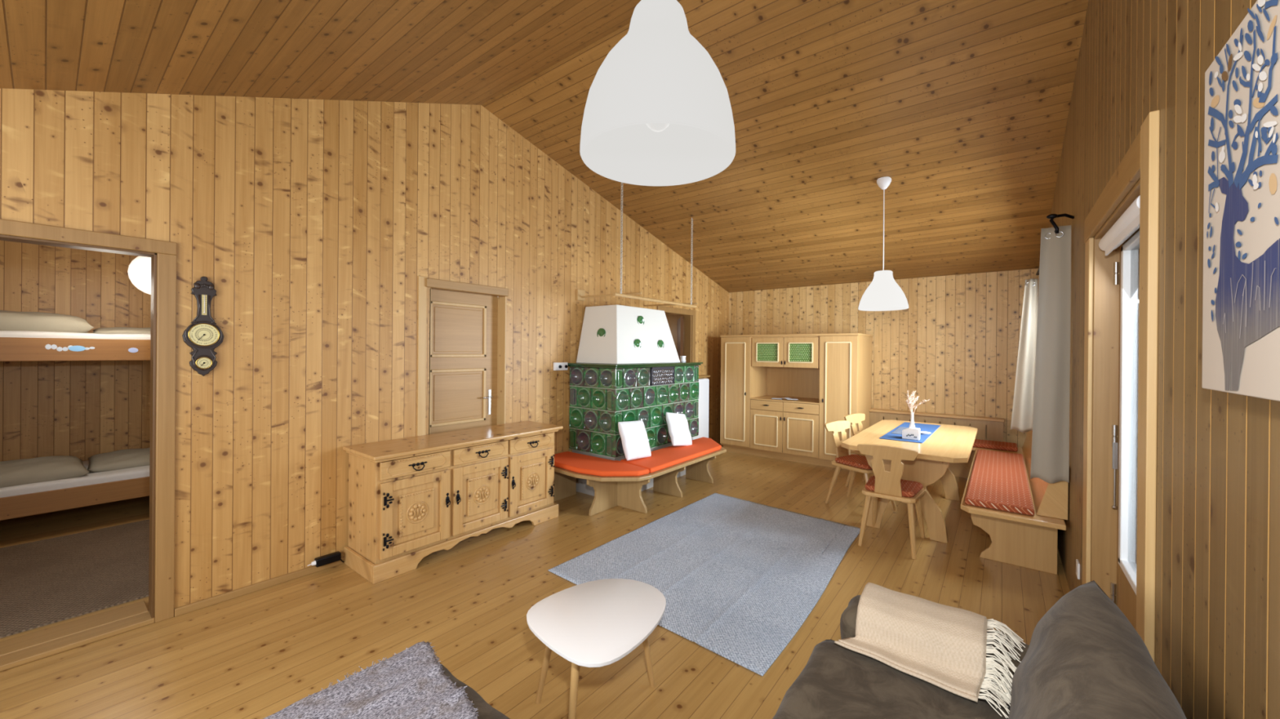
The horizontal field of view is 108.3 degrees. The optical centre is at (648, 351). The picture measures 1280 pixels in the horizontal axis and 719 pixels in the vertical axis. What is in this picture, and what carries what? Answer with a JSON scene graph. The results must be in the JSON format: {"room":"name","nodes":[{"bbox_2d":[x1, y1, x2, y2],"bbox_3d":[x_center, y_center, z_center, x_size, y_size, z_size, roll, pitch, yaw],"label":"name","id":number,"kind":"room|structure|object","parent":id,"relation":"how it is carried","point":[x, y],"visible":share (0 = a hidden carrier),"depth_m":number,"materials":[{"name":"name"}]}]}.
{"room":"cabin living room","nodes":[
{"label":"cabin living room","id":0,"kind":"room"},
{"bbox_2d":[0,240,151,462],"bbox_3d":[-5.820,0.248,4.195,0.120,2.500,3.600,1,0,37],"label":"wall","id":1,"kind":"structure","parent":0,"point":[83,410],"depth_m":4.45,"materials":[{"name":"brown wood"}]},
{"bbox_2d":[0,88,728,617],"bbox_3d":[-1.372,-0.354,4.524,0.120,3.776,8.920,1,0,37],"label":"wall","id":2,"kind":"structure","parent":0,"point":[313,225],"depth_m":3.18,"materials":[{"name":"brown wood"}]},
{"bbox_2d":[0,600,155,671],"bbox_3d":[-3.317,1.506,2.139,0.312,0.030,1.384,1,0,37],"label":"trim","id":3,"kind":"structure","parent":2,"relation":"attached to","point":[16,651],"depth_m":2.44,"materials":[{"name":"brown wood"}]},
{"bbox_2d":[0,218,177,622],"bbox_3d":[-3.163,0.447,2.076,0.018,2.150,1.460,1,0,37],"label":"trim","id":4,"kind":"structure","parent":2,"relation":"attached to","point":[166,251],"depth_m":2.61,"materials":[{"name":"brown wood"}]},
{"bbox_2d":[182,276,223,376],"bbox_3d":[-2.638,-0.150,2.740,0.035,0.592,0.180,1,0,37],"label":"barometer","id":5,"kind":"object","parent":2,"relation":"attached to","point":[202,335],"visible":1,"depth_m":2.73,"materials":[{"name":"black wood"}]},
{"bbox_2d":[173,556,343,617],"bbox_3d":[-2.290,1.505,3.228,0.022,0.045,1.439,1,0,37],"label":"baseboard","id":6,"kind":"structure","parent":2,"relation":"attached to","point":[224,597],"depth_m":2.91,"materials":[{"name":"brown wood"}]},
{"bbox_2d":[417,275,506,435],"bbox_3d":[-1.672,0.459,4.129,0.134,2.145,0.845,1,0,37],"label":"trim","id":7,"kind":"structure","parent":2,"relation":"attached to","point":[501,341],"depth_m":3.80,"materials":[{"name":"brown wood"}]},
{"bbox_2d":[425,278,508,434],"bbox_3d":[-1.661,0.462,4.155,0.190,2.130,0.790,1,0,37],"label":"door","id":8,"kind":"structure","parent":2,"relation":"in","point":[464,316],"depth_m":4.19,"materials":[{"name":"brown wood"}]},
{"bbox_2d":[553,362,568,370],"bbox_3d":[-0.941,0.159,4.957,0.043,0.085,0.185,1,0,37],"label":"power outlet","id":9,"kind":"object","parent":2,"relation":"attached to","point":[557,366],"visible":1,"depth_m":4.94,"materials":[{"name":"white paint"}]},
{"bbox_2d":[657,306,695,362],"bbox_3d":[0.360,0.456,6.783,0.140,2.180,0.980,1,0,37],"label":"trim","id":10,"kind":"structure","parent":2,"relation":"attached to","point":[689,321],"depth_m":7.08,"materials":[{"name":"brown wood"}]},
{"bbox_2d":[676,316,683,359],"bbox_3d":[0.503,0.501,7.512,0.044,2.070,0.729,0,0,-1],"label":"door","id":11,"kind":"structure","parent":2,"relation":"in","point":[680,322],"depth_m":7.17,"materials":[{"name":"brown"}]},
{"bbox_2d":[693,375,710,439],"bbox_3d":[0.572,0.950,6.877,0.130,1.155,1.130,1,0,37],"label":"radiator","id":12,"kind":"object","parent":2,"relation":"attached to","point":[704,384],"visible":0.2,"depth_m":7.15,"materials":[{"name":"white metal"}]},
{"bbox_2d":[698,375,710,377],"bbox_3d":[0.599,0.385,6.904,0.129,0.025,1.060,1,0,37],"label":"shelf","id":13,"kind":"object","parent":12,"relation":"attached to","point":[700,376],"depth_m":7.12,"materials":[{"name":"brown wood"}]},
{"bbox_2d":[0,443,1070,718],"bbox_3d":[-1.155,1.596,4.159,7.595,0.120,9.220,1,0,37],"label":"floor","id":14,"kind":"structure","parent":0,"point":[255,655],"depth_m":2.59,"materials":[{"name":"brown wood"}]},
{"bbox_2d":[0,519,149,638],"bbox_3d":[-4.201,1.507,2.952,1.840,0.009,3.000,1,0,37],"label":"carpet","id":15,"kind":"object","parent":14,"relation":"on","point":[49,581],"visible":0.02,"depth_m":3.10,"materials":[{"name":"brown carpet"}]},
{"bbox_2d":[0,337,150,548],"bbox_3d":[-5.344,0.627,3.817,1.040,1.750,3.360,1,0,37],"label":"bunk bed","id":16,"kind":"object","parent":14,"relation":"on","point":[11,348],"visible":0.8,"depth_m":3.80,"materials":[{"name":"brown wood"}]},
{"bbox_2d":[0,460,149,497],"bbox_3d":[-5.358,1.120,3.836,0.977,0.149,3.273,1,0,37],"label":"mattress","id":17,"kind":"object","parent":16,"relation":"on","point":[91,478],"visible":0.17,"depth_m":3.87,"materials":[{"name":"white fabric"}]},
{"bbox_2d":[0,456,88,488],"bbox_3d":[-5.184,1.002,3.768,0.549,0.198,0.750,1,0,35],"label":"bed pillow","id":18,"kind":"object","parent":17,"relation":"on","point":[46,468],"visible":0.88,"depth_m":3.78,"materials":[{"name":"grey fabric"}]},
{"bbox_2d":[87,448,149,472],"bbox_3d":[-4.808,1.016,4.425,0.519,0.152,0.720,1,0,40],"label":"bed pillow","id":19,"kind":"object","parent":17,"relation":"on","point":[127,458],"visible":0.42,"depth_m":4.21,"materials":[{"name":"grey fabric"}]},
{"bbox_2d":[0,330,150,339],"bbox_3d":[-5.348,-0.095,3.835,0.977,0.149,3.273,1,0,37],"label":"mattress","id":20,"kind":"object","parent":16,"relation":"on","point":[2,333],"visible":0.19,"depth_m":3.81,"materials":[{"name":"white fabric"}]},
{"bbox_2d":[0,310,93,333],"bbox_3d":[-5.174,-0.226,3.767,0.549,0.219,0.800,1,0,36],"label":"bed pillow","id":21,"kind":"object","parent":20,"relation":"on","point":[9,320],"visible":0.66,"depth_m":3.74,"materials":[{"name":"grey fabric"}]},
{"bbox_2d":[92,327,151,333],"bbox_3d":[-4.738,-0.179,4.403,0.519,0.112,0.720,1,0,40],"label":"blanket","id":22,"kind":"object","parent":20,"relation":"on","point":[104,330],"visible":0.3,"depth_m":4.16,"materials":[{"name":"beige fabric"}]},
{"bbox_2d":[307,551,344,567],"bbox_3d":[-2.244,1.471,3.223,0.051,0.096,0.229,1,0,37],"label":"power strip","id":23,"kind":"object","parent":14,"relation":"on","point":[326,559],"visible":1,"depth_m":3.21,"materials":[{"name":"black plastic"}]},
{"bbox_2d":[342,420,563,584],"bbox_3d":[-1.503,1.111,3.812,0.533,0.845,1.630,1,0,37],"label":"sideboard","id":24,"kind":"object","parent":14,"relation":"on","point":[411,499],"visible":1,"depth_m":3.43,"materials":[{"name":"brown wood"}]},
{"bbox_2d":[440,663,510,718],"bbox_3d":[-1.015,1.318,0.765,0.978,0.447,1.807,1,0,37],"label":"sofa","id":25,"kind":"object","parent":14,"relation":"on","point":[485,711],"visible":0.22,"depth_m":1.48,"materials":[{"name":"grey fabric"}]},
{"bbox_2d":[262,641,478,718],"bbox_3d":[-0.949,1.136,1.159,0.649,0.143,1.070,1,0,37],"label":"throw","id":26,"kind":"object","parent":25,"relation":"on","point":[411,683],"visible":1,"depth_m":1.45,"materials":[{"name":"grey fabric"}]},
{"bbox_2d":[526,578,666,718],"bbox_3d":[-0.209,1.321,1.965,0.542,0.454,0.591,1,0,37],"label":"coffee table","id":27,"kind":"object","parent":14,"relation":"on","point":[596,624],"visible":1,"depth_m":1.89,"materials":[{"name":"white paint"}]},
{"bbox_2d":[568,304,702,496],"bbox_3d":[-0.102,0.521,5.500,0.725,2.045,1.690,1,0,37],"label":"stove","id":28,"kind":"object","parent":14,"relation":"on","point":[628,366],"visible":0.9,"depth_m":5.03,"materials":[{"name":"green tile"}]},
{"bbox_2d":[576,304,679,364],"bbox_3d":[-0.205,-0.187,5.406,0.604,0.632,1.177,1,0,37],"label":"hood","id":29,"kind":"object","parent":28,"relation":"attached to","point":[615,334],"depth_m":5.08,"materials":[{"name":"white paint"}]},
{"bbox_2d":[680,355,685,362],"bbox_3d":[0.442,0.096,5.980,0.080,0.078,0.080,1,0,37],"label":"jug","id":30,"kind":"object","parent":28,"relation":"on","point":[682,358],"visible":0.98,"depth_m":5.95,"materials":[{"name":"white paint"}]},
{"bbox_2d":[554,447,726,515],"bbox_3d":[-0.035,1.342,5.165,1.200,0.405,2.205,1,0,37],"label":"bench","id":31,"kind":"object","parent":14,"relation":"on","point":[610,492],"visible":0.71,"depth_m":4.59,"materials":[{"name":"brown wood"}]},
{"bbox_2d":[554,451,648,476],"bbox_3d":[-0.551,1.110,4.514,1.166,0.049,0.482,1,0,37],"label":"bench cushion","id":32,"kind":"object","parent":31,"relation":"on","point":[571,461],"visible":0.82,"depth_m":4.39,"materials":[{"name":"orange fabric"}]},
{"bbox_2d":[620,437,721,473],"bbox_3d":[0.360,1.117,5.119,0.460,0.049,1.713,1,0,37],"label":"bench cushion","id":33,"kind":"object","parent":31,"relation":"on","point":[664,458],"visible":0.8,"depth_m":4.91,"materials":[{"name":"orange fabric"}]},
{"bbox_2d":[617,420,651,461],"bbox_3d":[-0.140,0.898,4.709,0.204,0.388,0.406,1,0,41],"label":"pillow","id":34,"kind":"object","parent":33,"relation":"on","point":[634,439],"visible":1,"depth_m":4.63,"materials":[{"name":"white fabric"}]},
{"bbox_2d":[666,412,692,445],"bbox_3d":[0.352,0.901,5.352,0.203,0.418,0.434,1,0,40],"label":"pillow","id":35,"kind":"object","parent":33,"relation":"on","point":[677,424],"visible":1,"depth_m":5.27,"materials":[{"name":"white fabric"}]},
{"bbox_2d":[547,493,860,676],"bbox_3d":[0.633,1.543,3.620,1.670,0.011,2.365,1,0,37],"label":"area rug","id":36,"kind":"object","parent":14,"relation":"on","point":[738,579],"visible":0.94,"depth_m":3.28,"materials":[{"name":"grey carpet"}]},
{"bbox_2d":[720,333,873,470],"bbox_3d":[2.151,0.658,6.899,2.017,1.805,0.850,1,0,37],"label":"cabinet","id":37,"kind":"object","parent":14,"relation":"on","point":[829,375],"visible":0.97,"depth_m":6.59,"materials":[{"name":"brown wood"}]},
{"bbox_2d":[750,395,819,404],"bbox_3d":[2.099,0.706,6.824,1.007,0.017,0.631,1,0,37],"label":"niche shelf","id":38,"kind":"object","parent":37,"relation":"attached to","point":[802,399],"depth_m":6.80,"materials":[{"name":"brown wood"}]},
{"bbox_2d":[844,413,865,487],"bbox_3d":[2.583,1.152,5.246,0.430,0.834,0.549,0,0,-37],"label":"dining chair","id":39,"kind":"object","parent":14,"relation":"on","point":[854,419],"visible":0.3,"depth_m":5.39,"materials":[{"name":"brown wood"}]},
{"bbox_2d":[824,420,897,511],"bbox_3d":[2.128,1.149,4.651,0.430,0.834,0.549,0,0,-34],"label":"dining chair","id":40,"kind":"object","parent":14,"relation":"on","point":[855,463],"visible":0.78,"depth_m":4.73,"materials":[{"name":"brown wood"}]},
{"bbox_2d":[857,444,924,559],"bbox_3d":[1.999,1.149,3.789,0.430,0.834,0.549,1,0,37],"label":"dining chair","id":41,"kind":"object","parent":14,"relation":"on","point":[884,484],"visible":1,"depth_m":3.62,"materials":[{"name":"brown wood"}]},
{"bbox_2d":[772,595,1029,718],"bbox_3d":[0.435,1.240,0.768,0.940,0.625,2.471,1,0,37],"label":"sofa","id":42,"kind":"object","parent":14,"relation":"on","point":[837,682],"visible":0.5,"depth_m":1.52,"materials":[{"name":"grey fabric"}]},
{"bbox_2d":[772,640,1010,718],"bbox_3d":[0.327,1.221,0.734,0.809,0.236,2.286,1,0,37],"label":"seat cushion","id":43,"kind":"object","parent":42,"relation":"on","point":[837,682],"depth_m":1.51,"materials":[{"name":"fabric"}]},
{"bbox_2d":[834,582,1025,718],"bbox_3d":[1.010,1.089,1.685,0.564,0.279,0.367,1,0,37],"label":"throw","id":44,"kind":"object","parent":42,"relation":"on","point":[944,646],"visible":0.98,"depth_m":1.62,"materials":[{"name":"beige fabric"}]},
{"bbox_2d":[1008,580,1186,718],"bbox_3d":[0.972,0.912,1.008,0.312,0.477,0.983,1,0,39],"label":"pillow","id":45,"kind":"object","parent":42,"relation":"on","point":[1084,659],"visible":1,"depth_m":1.04,"materials":[{"name":"grey fabric"}]},
{"bbox_2d":[841,419,977,543],"bbox_3d":[2.581,1.185,4.472,0.915,0.762,1.910,1,0,37],"label":"dining table","id":46,"kind":"object","parent":14,"relation":"on","point":[948,443],"visible":0.7,"depth_m":3.96,"materials":[{"name":"brown wood"}]},
{"bbox_2d":[879,422,940,443],"bbox_3d":[2.647,0.802,4.637,0.345,0.004,1.270,1,0,38],"label":"table runner","id":47,"kind":"object","parent":46,"relation":"on","point":[931,428],"visible":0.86,"depth_m":4.48,"materials":[{"name":"blue fabric"}]},
{"bbox_2d":[891,426,907,434],"bbox_3d":[2.574,0.796,4.636,0.170,0.003,0.500,1,0,37],"label":"picture card","id":48,"kind":"object","parent":47,"relation":"on","point":[899,431],"visible":0.43,"depth_m":4.64,"materials":[{"name":"white paper"}]},
{"bbox_2d":[902,426,919,440],"bbox_3d":[2.390,0.745,4.209,0.135,0.104,0.072,1,0,37],"label":"napkin holder","id":49,"kind":"object","parent":47,"relation":"on","point":[912,433],"visible":1,"depth_m":4.18,"materials":[{"name":"white ceramic"}]},
{"bbox_2d":[908,412,915,427],"bbox_3d":[2.435,0.681,4.271,0.060,0.232,0.060,1,0,37],"label":"vase","id":50,"kind":"object","parent":47,"relation":"on","point":[912,422],"visible":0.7,"depth_m":4.26,"materials":[{"name":"white ceramic"}]},
{"bbox_2d":[906,391,929,413],"bbox_3d":[2.455,0.476,4.260,0.175,0.240,0.180,0,0,6],"label":"bunch","id":51,"kind":"object","parent":50,"relation":"in","point":[910,402],"visible":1,"depth_m":4.25,"materials":[{"name":"white plant"}]},
{"bbox_2d":[920,431,931,434],"bbox_3d":[2.679,0.792,4.493,0.120,0.012,0.120,1,0,37],"label":"dish","id":52,"kind":"object","parent":47,"relation":"on","point":[921,432],"visible":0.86,"depth_m":4.48,"materials":[{"name":"white ceramic"}]},
{"bbox_2d":[869,408,1068,574],"bbox_3d":[2.944,1.169,4.821,1.879,0.800,3.185,1,0,37],"label":"bench","id":53,"kind":"object","parent":14,"relation":"on","point":[1023,540],"visible":0.44,"depth_m":3.40,"materials":[{"name":"brown wood"}]},
{"bbox_2d":[972,439,1017,451],"bbox_3d":[3.686,1.107,5.806,1.480,0.050,0.350,1,0,37],"label":"bench cushion","id":54,"kind":"object","parent":53,"relation":"on","point":[994,445],"visible":0.45,"depth_m":5.40,"materials":[{"name":"fabric"}]},
{"bbox_2d":[964,449,1034,515],"bbox_3d":[3.139,1.104,4.140,0.395,0.050,2.200,1,0,37],"label":"bench cushion","id":55,"kind":"object","parent":53,"relation":"on","point":[998,481],"visible":1,"depth_m":3.75,"materials":[{"name":"fabric"}]},
{"bbox_2d":[0,0,1088,292],"bbox_3d":[0.340,-1.449,3.222,4.405,1.795,9.160,1,0,37],"label":"ceiling","id":56,"kind":"structure","parent":0,"point":[964,104],"depth_m":3.27,"materials":[{"name":"brown wood"}]},
{"bbox_2d":[576,182,697,307],"bbox_3d":[-0.126,-1.258,5.320,0.880,1.422,1.510,1,0,37],"label":"rail","id":57,"kind":"object","parent":56,"relation":"hanging from","point":[580,296],"visible":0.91,"depth_m":5.06,"materials":[{"name":"brown"}]},
{"bbox_2d":[579,0,735,186],"bbox_3d":[0.028,-1.084,1.202,0.400,1.170,0.400,1,0,37],"label":"pendant lamp","id":58,"kind":"object","parent":56,"relation":"hanging from","point":[658,112],"visible":1,"depth_m":1.08,"materials":[{"name":"white"}]},
{"bbox_2d":[857,176,908,311],"bbox_3d":[2.216,-1.013,4.360,0.426,1.227,0.426,1,0,37],"label":"pendant lamp","id":59,"kind":"object","parent":56,"relation":"hanging from","point":[883,293],"visible":1,"depth_m":4.27,"materials":[{"name":"white"}]},
{"bbox_2d":[665,313,684,355],"bbox_3d":[0.457,0.294,8.900,2.280,2.500,0.100,1,0,37],"label":"wall","id":60,"kind":"structure","parent":0,"point":[672,319],"depth_m":8.81,"materials":[{"name":"brown wood"}]},
{"bbox_2d":[728,268,1039,448],"bbox_3d":[3.070,0.279,6.815,4.405,2.577,0.120,1,0,37],"label":"wall","id":61,"kind":"structure","parent":0,"point":[955,344],"depth_m":6.20,"materials":[{"name":"brown wood"}]},
{"bbox_2d":[1048,0,1279,718],"bbox_3d":[2.025,-0.323,1.928,0.140,3.776,8.920,1,0,37],"label":"wall","id":62,"kind":"structure","parent":0,"point":[1217,577],"depth_m":1.16,"materials":[{"name":"brown wood"}]},
{"bbox_2d":[1035,213,1074,275],"bbox_3d":[3.339,-0.832,3.866,0.143,0.131,2.208,1,0,37],"label":"curtain rod","id":63,"kind":"object","parent":62,"relation":"attached to","point":[1051,216],"visible":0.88,"depth_m":3.02,"materials":[{"name":"black metal"}]},
{"bbox_2d":[1010,279,1037,432],"bbox_3d":[3.817,0.045,4.700,0.206,1.557,0.086,1,0,37],"label":"curtain","id":64,"kind":"object","parent":63,"relation":"hanging from","point":[1022,415],"visible":0.9,"depth_m":4.68,"materials":[{"name":"beige fabric"}]},
{"bbox_2d":[1030,225,1071,483],"bbox_3d":[2.686,0.025,3.089,0.197,1.712,0.043,1,0,37],"label":"curtain","id":65,"kind":"object","parent":63,"relation":"hanging from","point":[1050,454],"visible":0.98,"depth_m":3.07,"materials":[{"name":"beige fabric"}]},
{"bbox_2d":[1075,559,1079,579],"bbox_3d":[2.498,1.268,2.691,0.011,0.090,0.080,1,0,37],"label":"wall socket","id":66,"kind":"object","parent":62,"relation":"attached to","point":[1077,564],"visible":1,"depth_m":2.66,"materials":[{"name":"white paint"}]},
{"bbox_2d":[1082,237,1093,584],"bbox_3d":[2.277,0.495,2.398,0.018,2.143,0.140,1,0,37],"label":"trim","id":67,"kind":"structure","parent":62,"relation":"attached to","point":[1089,245],"depth_m":2.35,"materials":[{"name":"brown wood"}]},
{"bbox_2d":[1084,130,1140,243],"bbox_3d":[1.947,-0.640,1.955,0.022,0.122,1.254,1,0,37],"label":"trim","id":68,"kind":"structure","parent":62,"relation":"attached to","point":[1127,173],"depth_m":1.78,"materials":[{"name":"brown wood"}]},
{"bbox_2d":[1090,178,1140,604],"bbox_3d":[1.984,0.492,1.884,0.140,2.145,1.037,1,0,37],"label":"trim","id":69,"kind":"structure","parent":62,"relation":"attached to","point":[1105,294],"depth_m":2.30,"materials":[{"name":"brown wood"}]},
{"bbox_2d":[1098,195,1140,255],"bbox_3d":[1.990,-0.509,1.924,0.076,0.106,0.810,1,0,37],"label":"roller blind","id":70,"kind":"object","parent":62,"relation":"attached to","point":[1128,223],"visible":0.58,"depth_m":1.86,"materials":[{"name":"white fabric"}]},
{"bbox_2d":[1110,227,1139,631],"bbox_3d":[2.012,0.492,1.865,0.072,2.105,1.010,1,0,37],"label":"door","id":71,"kind":"structure","parent":62,"relation":"in","point":[1124,446],"depth_m":2.16,"materials":[{"name":"brown wood"}]},
{"bbox_2d":[1136,110,1159,662],"bbox_3d":[1.523,0.423,1.414,0.022,2.275,0.110,1,0,37],"label":"trim","id":72,"kind":"structure","parent":62,"relation":"attached to","point":[1150,127],"depth_m":1.38,"materials":[{"name":"brown wood"}]},
{"bbox_2d":[1201,0,1279,401],"bbox_3d":[0.873,-0.256,0.569,0.037,0.660,0.962,1,0,37],"label":"picture","id":73,"kind":"object","parent":62,"relation":"attached to","point":[1241,299],"visible":1,"depth_m":0.80,"materials":[{"name":"fabric"}]},
{"bbox_3d":[-4.574,-1.021,3.249,3.430,0.060,3.600,1,0,37],"label":"ceiling","id":74,"kind":"structure","parent":0,"visible":0},
{"bbox_2d":[127,256,151,294],"bbox_3d":[-4.582,-0.755,4.337,0.410,0.475,0.410,1,0,37],"label":"lamp","id":75,"kind":"object","parent":74,"relation":"hanging from","point":[139,271],"visible":0.21,"depth_m":4.16,"materials":[{"name":"white glass"}]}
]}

